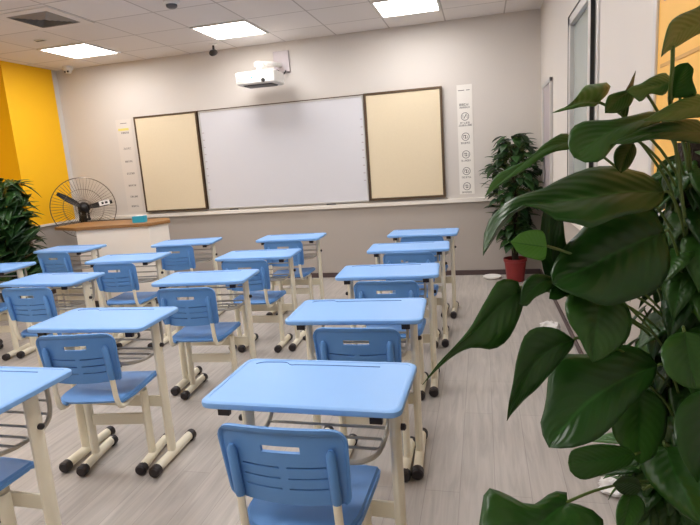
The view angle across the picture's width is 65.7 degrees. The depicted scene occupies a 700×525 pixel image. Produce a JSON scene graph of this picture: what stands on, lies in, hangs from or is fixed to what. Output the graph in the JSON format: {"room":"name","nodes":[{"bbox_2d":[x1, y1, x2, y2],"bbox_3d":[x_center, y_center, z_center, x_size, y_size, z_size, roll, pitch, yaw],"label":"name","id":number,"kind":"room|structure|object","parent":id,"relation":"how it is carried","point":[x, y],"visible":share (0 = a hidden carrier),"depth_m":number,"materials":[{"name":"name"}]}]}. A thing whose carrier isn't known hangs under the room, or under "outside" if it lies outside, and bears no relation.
{"room":"classroom","nodes":[
{"label":"classroom","id":0,"kind":"room"},
{"bbox_2d":[0,60,74,225],"bbox_3d":[-4.288,-1.487,7.068,0.620,2.000,0.800,-1,11,14],"label":"wall pier","id":1,"kind":"object","parent":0,"point":[31,142],"visible":0.8,"depth_m":6.89,"materials":[{"name":"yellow paint"}]},
{"bbox_2d":[0,221,81,298],"bbox_3d":[-5.111,0.652,3.920,0.800,0.885,8.200,-1,11,14],"label":"wall","id":2,"kind":"structure","parent":0,"point":[54,237],"depth_m":7.25,"materials":[{"name":"beige paint"}]},
{"bbox_2d":[31,219,78,227],"bbox_3d":[-3.898,-0.517,7.197,0.030,0.027,0.845,-1,11,14],"label":"trim","id":3,"kind":"structure","parent":2,"relation":"attached to","point":[73,220],"depth_m":7.22,"materials":[{"name":"white"}]},
{"bbox_2d":[51,70,78,218],"bbox_3d":[-3.983,-1.579,7.442,0.196,2.000,0.090,-1,11,14],"label":"wall","id":4,"kind":"structure","parent":0,"point":[54,76],"depth_m":7.40,"materials":[{"name":"white paint"}]},
{"bbox_2d":[0,0,543,70],"bbox_3d":[-2.204,-1.875,2.667,7.360,0.100,8.550,-1,11,14],"label":"ceiling","id":5,"kind":"structure","parent":0,"point":[137,29],"depth_m":5.53,"materials":[{"name":"tile"}]},
{"bbox_2d":[33,39,46,41],"bbox_3d":[-3.219,-2.306,5.638,0.130,0.011,0.070,-1,11,14],"label":"ceiling slot","id":6,"kind":"object","parent":5,"relation":"attached to","point":[37,40],"visible":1,"depth_m":5.62,"materials":[{"name":"white"}]},
{"bbox_2d":[0,6,94,30],"bbox_3d":[-2.775,-2.203,4.926,0.600,0.011,0.600,-1,11,14],"label":"ceiling vent","id":7,"kind":"object","parent":5,"relation":"in","point":[42,18],"visible":1,"depth_m":4.90,"materials":[{"name":"beige metal"}]},
{"bbox_2d":[62,66,72,73],"bbox_3d":[-3.674,-2.503,7.067,0.130,0.091,0.130,-1,11,14],"label":"dome camera","id":8,"kind":"object","parent":5,"relation":"attached to","point":[67,69],"visible":1,"depth_m":7.03,"materials":[{"name":"white plastic"}]},
{"bbox_2d":[37,42,120,58],"bbox_3d":[-3.096,-2.427,6.228,0.620,0.012,0.620,-1,11,14],"label":"recessed light","id":9,"kind":"object","parent":5,"relation":"in","point":[78,50],"visible":1,"depth_m":6.20,"materials":[{"name":"white plastic"}]},
{"bbox_2d":[163,0,179,8],"bbox_3d":[-1.544,-2.227,4.696,0.140,0.049,0.140,-1,11,14],"label":"smoke detector","id":10,"kind":"object","parent":5,"relation":"attached to","point":[170,4],"visible":1,"depth_m":4.66,"materials":[{"name":"white plastic"}]},
{"bbox_2d":[209,43,217,55],"bbox_3d":[-1.603,-2.487,6.356,0.090,0.146,0.134,-1,11,14],"label":"ceiling camera","id":11,"kind":"object","parent":5,"relation":"hanging from","point":[213,52],"visible":1,"depth_m":6.32,"materials":[{"name":"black plastic"}]},
{"bbox_2d":[189,20,268,39],"bbox_3d":[-1.272,-2.470,5.776,0.620,0.012,0.620,-1,11,14],"label":"recessed light","id":12,"kind":"object","parent":5,"relation":"in","point":[240,28],"visible":1,"depth_m":5.75,"materials":[{"name":"white plastic"}]},
{"bbox_2d":[370,0,440,17],"bbox_3d":[0.562,-2.514,5.321,0.620,0.012,0.620,-1,11,14],"label":"recessed light","id":13,"kind":"object","parent":5,"relation":"in","point":[384,8],"visible":1,"depth_m":5.34,"materials":[{"name":"white plastic"}]},
{"bbox_2d":[56,9,540,272],"bbox_3d":[-1.127,-1.228,6.946,7.360,2.900,0.150,-1,11,14],"label":"wall","id":14,"kind":"structure","parent":0,"point":[499,55],"depth_m":6.54,"materials":[{"name":"white paint"}]},
{"bbox_2d":[115,119,142,211],"bbox_3d":[-2.969,-1.297,7.298,0.230,1.220,0.004,-1,11,14],"label":"strip","id":15,"kind":"object","parent":14,"relation":"attached to","point":[123,127],"visible":1,"depth_m":7.29,"materials":[{"name":"white paper"}]},
{"bbox_2d":[133,111,208,211],"bbox_3d":[-2.345,-1.303,7.116,0.910,1.248,0.059,-1,11,14],"label":"board","id":16,"kind":"object","parent":14,"relation":"attached to","point":[169,146],"visible":1,"depth_m":7.09,"materials":[{"name":"brown metal"}]},
{"bbox_2d":[236,50,289,88],"bbox_3d":[-1.018,-2.273,6.338,0.488,0.432,0.547,-1,11,14],"label":"projector","id":17,"kind":"object","parent":14,"relation":"attached to","point":[260,78],"visible":1,"depth_m":6.20,"materials":[{"name":"white plastic"}]},
{"bbox_2d":[197,94,369,209],"bbox_3d":[-0.846,-1.337,6.753,2.160,1.256,0.042,-1,11,14],"label":"whiteboard","id":18,"kind":"object","parent":14,"relation":"attached to","point":[311,151],"visible":1,"depth_m":6.73,"materials":[{"name":"silver metal"}]},
{"bbox_2d":[87,197,496,220],"bbox_3d":[-0.821,-0.678,6.883,6.160,0.047,0.045,-1,11,14],"label":"trim","id":19,"kind":"structure","parent":14,"relation":"attached to","point":[475,199],"depth_m":6.79,"materials":[{"name":"white"}]},
{"bbox_2d":[363,86,445,200],"bbox_3d":[0.643,-1.376,6.375,0.909,1.253,0.059,-1,11,14],"label":"board","id":20,"kind":"object","parent":14,"relation":"attached to","point":[404,129],"visible":1,"depth_m":6.35,"materials":[{"name":"brown metal"}]},
{"bbox_2d":[297,269,540,277],"bbox_3d":[-0.763,0.173,7.061,6.148,0.060,0.012,-1,11,14],"label":"baseboard","id":21,"kind":"structure","parent":14,"relation":"attached to","point":[498,271],"depth_m":6.50,"materials":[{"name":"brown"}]},
{"bbox_2d":[456,84,474,193],"bbox_3d":[1.329,-1.404,6.229,0.170,1.230,0.009,-1,11,14],"label":"strip","id":22,"kind":"object","parent":14,"relation":"attached to","point":[464,92],"visible":1,"depth_m":6.22,"materials":[{"name":"white paper"}]},
{"bbox_2d":[0,274,620,524],"bbox_3d":[-1.997,1.066,3.222,7.360,0.100,8.550,-1,11,14],"label":"floor","id":23,"kind":"structure","parent":0,"point":[472,448],"depth_m":2.89,"materials":[{"name":"grey wood"}]},
{"bbox_2d":[0,302,29,360],"bbox_3d":[-3.060,0.434,4.598,0.375,0.776,0.464,-3,11,8],"label":"chair","id":24,"kind":"object","parent":23,"relation":"on","point":[3,309],"visible":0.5,"depth_m":4.64,"materials":[{"name":"blue plastic"}]},
{"bbox_2d":[0,457,33,524],"bbox_3d":[-1.380,0.825,1.899,0.375,0.776,0.464,-1,11,14],"label":"chair","id":25,"kind":"object","parent":23,"relation":"on","point":[11,469],"visible":0.98,"depth_m":1.93,"materials":[{"name":"blue plastic"}]},
{"bbox_2d":[0,262,35,358],"bbox_3d":[-3.043,0.410,4.727,0.619,0.772,0.419,-3,11,8],"label":"school desk","id":26,"kind":"object","parent":23,"relation":"on","point":[5,268],"visible":0.55,"depth_m":4.66,"materials":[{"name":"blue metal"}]},
{"bbox_2d":[0,269,26,292],"bbox_3d":[-3.063,0.166,4.660,0.442,0.165,0.280,-3,11,8],"label":"basket","id":27,"kind":"object","parent":26,"relation":"on","point":[25,271],"depth_m":4.75,"materials":[{"name":"grey metal"}]},
{"bbox_2d":[0,178,46,301],"bbox_3d":[-3.895,-0.152,5.992,0.955,1.527,0.953,-1,11,14],"label":"tree","id":28,"kind":"object","parent":23,"relation":"on","point":[16,232],"visible":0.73,"depth_m":5.84,"materials":[{"name":"green plant"}]},
{"bbox_2d":[0,366,71,524],"bbox_3d":[-1.325,0.803,2.000,0.619,0.772,0.419,-1,11,14],"label":"school desk","id":29,"kind":"object","parent":23,"relation":"on","point":[18,385],"visible":0.99,"depth_m":1.91,"materials":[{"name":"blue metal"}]},
{"bbox_2d":[0,388,51,455],"bbox_3d":[-1.347,0.560,1.933,0.442,0.165,0.280,-1,11,14],"label":"basket","id":30,"kind":"object","parent":29,"relation":"on","point":[11,448],"depth_m":1.99,"materials":[{"name":"grey metal"}]},
{"bbox_2d":[2,287,84,349],"bbox_3d":[-2.098,0.503,3.873,0.375,0.776,0.464,-2,11,10],"label":"chair","id":31,"kind":"object","parent":23,"relation":"on","point":[40,308],"visible":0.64,"depth_m":3.63,"materials":[{"name":"blue plastic"}]},
{"bbox_2d":[0,272,121,366],"bbox_3d":[-2.102,0.482,3.994,0.619,0.772,0.419,-1,11,15],"label":"school desk","id":32,"kind":"object","parent":23,"relation":"on","point":[65,281],"visible":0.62,"depth_m":3.87,"materials":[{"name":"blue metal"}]},
{"bbox_2d":[49,280,94,309],"bbox_3d":[-2.125,0.238,3.927,0.442,0.165,0.280,-1,11,15],"label":"basket","id":33,"kind":"object","parent":32,"relation":"on","point":[92,282],"depth_m":3.98,"materials":[{"name":"grey metal"}]},
{"bbox_2d":[37,252,95,311],"bbox_3d":[-2.826,0.237,5.553,0.375,0.776,0.464,-1,11,15],"label":"chair","id":34,"kind":"object","parent":23,"relation":"on","point":[63,264],"visible":0.56,"depth_m":5.31,"materials":[{"name":"blue plastic"}]},
{"bbox_2d":[33,244,106,313],"bbox_3d":[-2.832,0.221,5.649,0.619,0.772,0.419,-1,11,15],"label":"school desk","id":35,"kind":"object","parent":23,"relation":"on","point":[79,249],"visible":0.54,"depth_m":5.58,"materials":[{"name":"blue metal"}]},
{"bbox_2d":[70,250,99,269],"bbox_3d":[-2.854,-0.022,5.582,0.442,0.165,0.280,-1,11,15],"label":"basket","id":36,"kind":"object","parent":35,"relation":"on","point":[74,267],"depth_m":5.62,"materials":[{"name":"grey metal"}]},
{"bbox_2d":[49,177,116,236],"bbox_3d":[-3.439,-0.373,7.123,0.659,1.478,0.439,-2,11,10],"label":"pedestal fan","id":37,"kind":"object","parent":23,"relation":"on","point":[83,209],"visible":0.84,"depth_m":7.03,"materials":[{"name":"black plastic"}]},
{"bbox_2d":[36,333,166,476],"bbox_3d":[-1.200,0.660,2.707,0.375,0.776,0.464,-3,11,5],"label":"chair","id":38,"kind":"object","parent":23,"relation":"on","point":[98,377],"visible":0.84,"depth_m":2.56,"materials":[{"name":"blue plastic"}]},
{"bbox_2d":[27,307,196,477],"bbox_3d":[-1.187,0.643,2.797,0.619,0.772,0.419,-2,11,12],"label":"school desk","id":39,"kind":"object","parent":23,"relation":"on","point":[130,321],"visible":0.81,"depth_m":2.73,"materials":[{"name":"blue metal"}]},
{"bbox_2d":[82,321,163,365],"bbox_3d":[-1.209,0.400,2.730,0.442,0.165,0.280,-2,11,12],"label":"basket","id":40,"kind":"object","parent":39,"relation":"on","point":[141,359],"depth_m":2.76,"materials":[{"name":"grey metal"}]},
{"bbox_2d":[55,218,173,306],"bbox_3d":[-2.680,0.000,6.343,1.340,0.930,0.680,-1,11,14],"label":"lectern","id":41,"kind":"object","parent":23,"relation":"on","point":[120,236],"visible":0.56,"depth_m":6.04,"materials":[{"name":"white wood"}]},
{"bbox_2d":[132,215,146,222],"bbox_3d":[-2.375,-0.495,6.125,0.135,0.078,0.100,-3,11,4],"label":"tissue box","id":42,"kind":"object","parent":41,"relation":"on","point":[139,218],"visible":1,"depth_m":6.08,"materials":[{"name":"teal"}]},
{"bbox_2d":[93,263,165,349],"bbox_3d":[-1.844,0.343,4.628,0.375,0.776,0.464,-2,11,10],"label":"chair","id":43,"kind":"object","parent":23,"relation":"on","point":[126,280],"visible":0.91,"depth_m":4.41,"materials":[{"name":"blue plastic"}]},
{"bbox_2d":[84,252,176,343],"bbox_3d":[-1.866,0.324,4.743,0.619,0.772,0.419,-2,11,9],"label":"school desk","id":44,"kind":"object","parent":23,"relation":"on","point":[145,258],"visible":0.59,"depth_m":4.65,"materials":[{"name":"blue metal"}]},
{"bbox_2d":[116,259,162,282],"bbox_3d":[-1.887,0.080,4.676,0.442,0.165,0.280,-2,11,9],"label":"basket","id":45,"kind":"object","parent":44,"relation":"on","point":[142,280],"depth_m":4.74,"materials":[{"name":"grey metal"}]},
{"bbox_2d":[156,245,206,299],"bbox_3d":[-1.623,0.176,5.427,0.375,0.776,0.464,-3,11,8],"label":"chair","id":46,"kind":"object","parent":23,"relation":"on","point":[184,260],"visible":0.49,"depth_m":5.18,"materials":[{"name":"blue plastic"}]},
{"bbox_2d":[151,237,229,315],"bbox_3d":[-1.597,0.159,5.516,0.619,0.772,0.419,-3,11,6],"label":"school desk","id":47,"kind":"object","parent":23,"relation":"on","point":[204,242],"visible":0.59,"depth_m":5.44,"materials":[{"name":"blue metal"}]},
{"bbox_2d":[173,248,212,262],"bbox_3d":[-1.617,-0.085,5.449,0.442,0.165,0.280,-3,11,6],"label":"basket","id":48,"kind":"object","parent":47,"relation":"on","point":[205,259],"depth_m":5.48,"materials":[{"name":"grey metal"}]},
{"bbox_2d":[156,287,240,399],"bbox_3d":[-0.934,0.488,3.515,0.375,0.776,0.464,-2,11,9],"label":"chair","id":49,"kind":"object","parent":23,"relation":"on","point":[199,316],"visible":0.93,"depth_m":3.33,"materials":[{"name":"blue plastic"}]},
{"bbox_2d":[151,269,258,395],"bbox_3d":[-0.911,0.460,3.663,0.619,0.772,0.419,-2,11,9],"label":"school desk","id":50,"kind":"object","parent":23,"relation":"on","point":[233,278],"visible":0.73,"depth_m":3.59,"materials":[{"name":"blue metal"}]},
{"bbox_2d":[186,286,244,310],"bbox_3d":[-0.932,0.217,3.596,0.442,0.165,0.280,-2,11,9],"label":"basket","id":51,"kind":"object","parent":50,"relation":"on","point":[220,308],"depth_m":3.62,"materials":[{"name":"grey metal"}]},
{"bbox_2d":[221,260,292,352],"bbox_3d":[-0.729,0.319,4.337,0.375,0.776,0.464,-2,11,12],"label":"chair","id":52,"kind":"object","parent":23,"relation":"on","point":[260,281],"visible":0.66,"depth_m":4.21,"materials":[{"name":"blue plastic"}]},
{"bbox_2d":[215,248,305,350],"bbox_3d":[-0.698,0.298,4.444,0.619,0.772,0.419,-2,11,11],"label":"school desk","id":53,"kind":"object","parent":23,"relation":"on","point":[282,255],"visible":0.65,"depth_m":4.37,"materials":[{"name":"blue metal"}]},
{"bbox_2d":[241,262,289,280],"bbox_3d":[-0.720,0.054,4.376,0.442,0.165,0.280,-2,11,11],"label":"basket","id":54,"kind":"object","parent":53,"relation":"on","point":[272,278],"depth_m":4.40,"materials":[{"name":"grey metal"}]},
{"bbox_2d":[264,240,314,314],"bbox_3d":[-0.549,0.137,5.232,0.375,0.776,0.464,-2,11,12],"label":"chair","id":55,"kind":"object","parent":23,"relation":"on","point":[298,259],"visible":0.64,"depth_m":5.04,"materials":[{"name":"blue plastic"}]},
{"bbox_2d":[256,233,326,314],"bbox_3d":[-0.531,0.121,5.322,0.619,0.772,0.419,-2,11,11],"label":"school desk","id":56,"kind":"object","parent":23,"relation":"on","point":[311,237],"visible":0.59,"depth_m":5.25,"materials":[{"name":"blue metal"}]},
{"bbox_2d":[303,244,316,258],"bbox_3d":[-0.552,-0.123,5.254,0.442,0.165,0.280,-2,11,11],"label":"basket","id":57,"kind":"object","parent":56,"relation":"on","point":[313,255],"depth_m":5.31,"materials":[{"name":"grey metal"}]},
{"bbox_2d":[217,423,380,524],"bbox_3d":[-0.113,0.771,1.711,0.375,0.776,0.464,-1,11,15],"label":"chair","id":58,"kind":"object","parent":23,"relation":"on","point":[317,484],"visible":0.99,"depth_m":1.48,"materials":[{"name":"blue plastic"}]},
{"bbox_2d":[202,358,416,524],"bbox_3d":[-0.083,0.749,1.823,0.619,0.772,0.419,-1,11,15],"label":"school desk","id":59,"kind":"object","parent":23,"relation":"on","point":[376,391],"visible":0.8,"depth_m":1.70,"materials":[{"name":"blue plastic"}]},
{"bbox_2d":[263,412,388,464],"bbox_3d":[-0.106,0.505,1.756,0.442,0.165,0.280,-1,11,15],"label":"basket","id":60,"kind":"object","parent":59,"relation":"on","point":[269,420],"depth_m":1.76,"materials":[{"name":"grey metal"}]},
{"bbox_2d":[285,298,427,479],"bbox_3d":[0.070,0.587,2.628,0.619,0.772,0.419,-2,11,11],"label":"school desk","id":61,"kind":"object","parent":23,"relation":"on","point":[408,313],"visible":0.7,"depth_m":2.52,"materials":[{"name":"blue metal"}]},
{"bbox_2d":[314,325,408,357],"bbox_3d":[0.048,0.343,2.561,0.442,0.165,0.280,-2,11,11],"label":"basket","id":62,"kind":"object","parent":61,"relation":"on","point":[403,353],"depth_m":2.63,"materials":[{"name":"grey metal"}]},
{"bbox_2d":[313,327,415,482],"bbox_3d":[0.092,0.605,2.515,0.375,0.776,0.464,-2,11,13],"label":"chair","id":63,"kind":"object","parent":23,"relation":"on","point":[384,345],"visible":0.4,"depth_m":2.27,"materials":[{"name":"blue plastic"}]},
{"bbox_2d":[335,263,439,396],"bbox_3d":[0.271,0.416,3.457,0.619,0.772,0.419,-2,11,11],"label":"school desk","id":64,"kind":"object","parent":23,"relation":"on","point":[427,272],"visible":0.65,"depth_m":3.36,"materials":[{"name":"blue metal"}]},
{"bbox_2d":[358,280,426,298],"bbox_3d":[0.249,0.172,3.390,0.442,0.165,0.280,-2,11,11],"label":"basket","id":65,"kind":"object","parent":64,"relation":"on","point":[425,287],"depth_m":3.47,"materials":[{"name":"grey metal"}]},
{"bbox_2d":[353,280,428,400],"bbox_3d":[0.270,0.440,3.324,0.375,0.776,0.464,-2,11,13],"label":"chair","id":66,"kind":"object","parent":23,"relation":"on","point":[404,288],"visible":0.36,"depth_m":3.08,"materials":[{"name":"blue plastic"}]},
{"bbox_2d":[367,241,449,346],"bbox_3d":[0.488,0.243,4.294,0.619,0.772,0.419,-2,11,11],"label":"school desk","id":67,"kind":"object","parent":23,"relation":"on","point":[439,247],"visible":0.54,"depth_m":4.19,"materials":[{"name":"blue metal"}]},
{"bbox_2d":[383,252,440,347],"bbox_3d":[0.490,0.262,4.181,0.375,0.776,0.464,-2,11,13],"label":"chair","id":68,"kind":"object","parent":23,"relation":"on","point":[420,257],"visible":0.3,"depth_m":3.94,"materials":[{"name":"blue plastic"}]},
{"bbox_2d":[387,228,458,317],"bbox_3d":[0.701,0.091,5.018,0.619,0.772,0.419,-1,11,15],"label":"school desk","id":69,"kind":"object","parent":23,"relation":"on","point":[449,233],"visible":0.62,"depth_m":4.91,"materials":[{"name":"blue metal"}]},
{"bbox_2d":[400,235,449,316],"bbox_3d":[0.695,0.105,4.936,0.375,0.776,0.464,-1,11,15],"label":"chair","id":70,"kind":"object","parent":23,"relation":"on","point":[425,238],"visible":0.2,"depth_m":4.68,"materials":[{"name":"blue plastic"}]},
{"bbox_2d":[483,274,501,279],"bbox_3d":[1.644,0.167,6.271,0.210,0.030,0.210,-1,11,14],"label":"saucer","id":71,"kind":"object","parent":23,"relation":"on","point":[486,276],"visible":1,"depth_m":6.29,"materials":[{"name":"white ceramic"}]},
{"bbox_2d":[479,133,543,281],"bbox_3d":[1.754,-0.573,5.888,0.689,1.608,0.682,-1,11,14],"label":"pothos","id":72,"kind":"object","parent":23,"relation":"on","point":[515,265],"visible":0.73,"depth_m":5.81,"materials":[{"name":"green plant"}]},
{"bbox_2d":[503,256,526,281],"bbox_3d":[1.847,0.076,6.056,0.254,0.260,0.254,-1,11,14],"label":"pot","id":73,"kind":"object","parent":72,"relation":"attached to","point":[515,266],"depth_m":5.98,"materials":[{"name":"red ceramic"}]},
{"bbox_2d":[539,321,560,328],"bbox_3d":[1.626,0.505,4.404,0.169,0.062,0.171,-1,11,14],"label":"plastic bag","id":74,"kind":"object","parent":23,"relation":"on","point":[552,324],"visible":0.77,"depth_m":4.37,"materials":[{"name":"white plastic"}]},
{"bbox_2d":[422,6,699,524],"bbox_3d":[0.605,0.371,1.077,0.431,1.696,0.990,7,15,44],"label":"pothos","id":75,"kind":"object","parent":23,"relation":"on","point":[648,392],"visible":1,"depth_m":1.00,"materials":[{"name":"green plant"}]},
{"bbox_2d":[598,475,622,496],"bbox_3d":[1.131,0.940,2.303,0.155,0.054,0.152,-7,11,-14],"label":"plastic bag","id":76,"kind":"object","parent":23,"relation":"on","point":[602,482],"visible":0.41,"depth_m":2.29,"materials":[{"name":"white plastic"}]},
{"bbox_2d":[540,0,660,353],"bbox_3d":[1.282,-0.490,2.131,0.200,2.900,8.200,-1,11,14],"label":"wall","id":77,"kind":"structure","parent":0,"point":[626,26],"depth_m":2.77,"materials":[{"name":"white paint"}]},
{"bbox_2d":[542,77,552,187],"bbox_3d":[1.944,-1.229,5.344,0.027,1.070,0.660,-1,11,14],"label":"wall panel","id":78,"kind":"object","parent":77,"relation":"attached to","point":[547,87],"visible":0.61,"depth_m":5.29,"materials":[{"name":"silver metal"}]},
{"bbox_2d":[541,270,583,353],"bbox_3d":[1.278,0.910,2.420,0.012,0.050,8.200,-1,11,14],"label":"baseboard","id":79,"kind":"structure","parent":77,"relation":"attached to","point":[563,317],"depth_m":4.33,"materials":[{"name":"grey"}]},
{"bbox_2d":[571,223,583,229],"bbox_3d":[1.208,0.055,2.237,0.020,0.033,8.155,-1,11,14],"label":"trim","id":80,"kind":"structure","parent":77,"relation":"attached to","point":[577,226],"depth_m":3.67,"materials":[{"name":"white"}]},
{"bbox_2d":[567,0,600,175],"bbox_3d":[1.537,-0.973,3.548,0.065,1.428,1.068,-1,11,14],"label":"window","id":81,"kind":"structure","parent":77,"relation":"in","point":[584,19],"depth_m":3.59,"materials":[{"name":"silver metal"}]},
{"bbox_2d":[650,91,667,111],"bbox_3d":[1.120,-0.579,1.948,0.021,0.065,0.202,-1,11,14],"label":"poster","id":82,"kind":"object","parent":77,"relation":"attached to","point":[661,102],"depth_m":1.97,"materials":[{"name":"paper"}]},
{"bbox_2d":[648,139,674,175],"bbox_3d":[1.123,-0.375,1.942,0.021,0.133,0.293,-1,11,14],"label":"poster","id":83,"kind":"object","parent":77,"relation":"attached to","point":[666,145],"depth_m":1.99,"materials":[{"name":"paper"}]},
{"bbox_2d":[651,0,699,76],"bbox_3d":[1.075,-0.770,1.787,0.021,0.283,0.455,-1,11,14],"label":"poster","id":84,"kind":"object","parent":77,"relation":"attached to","point":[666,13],"depth_m":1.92,"materials":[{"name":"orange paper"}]},
{"bbox_2d":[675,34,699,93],"bbox_3d":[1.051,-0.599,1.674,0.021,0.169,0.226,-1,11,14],"label":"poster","id":85,"kind":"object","parent":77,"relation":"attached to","point":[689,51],"depth_m":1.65,"materials":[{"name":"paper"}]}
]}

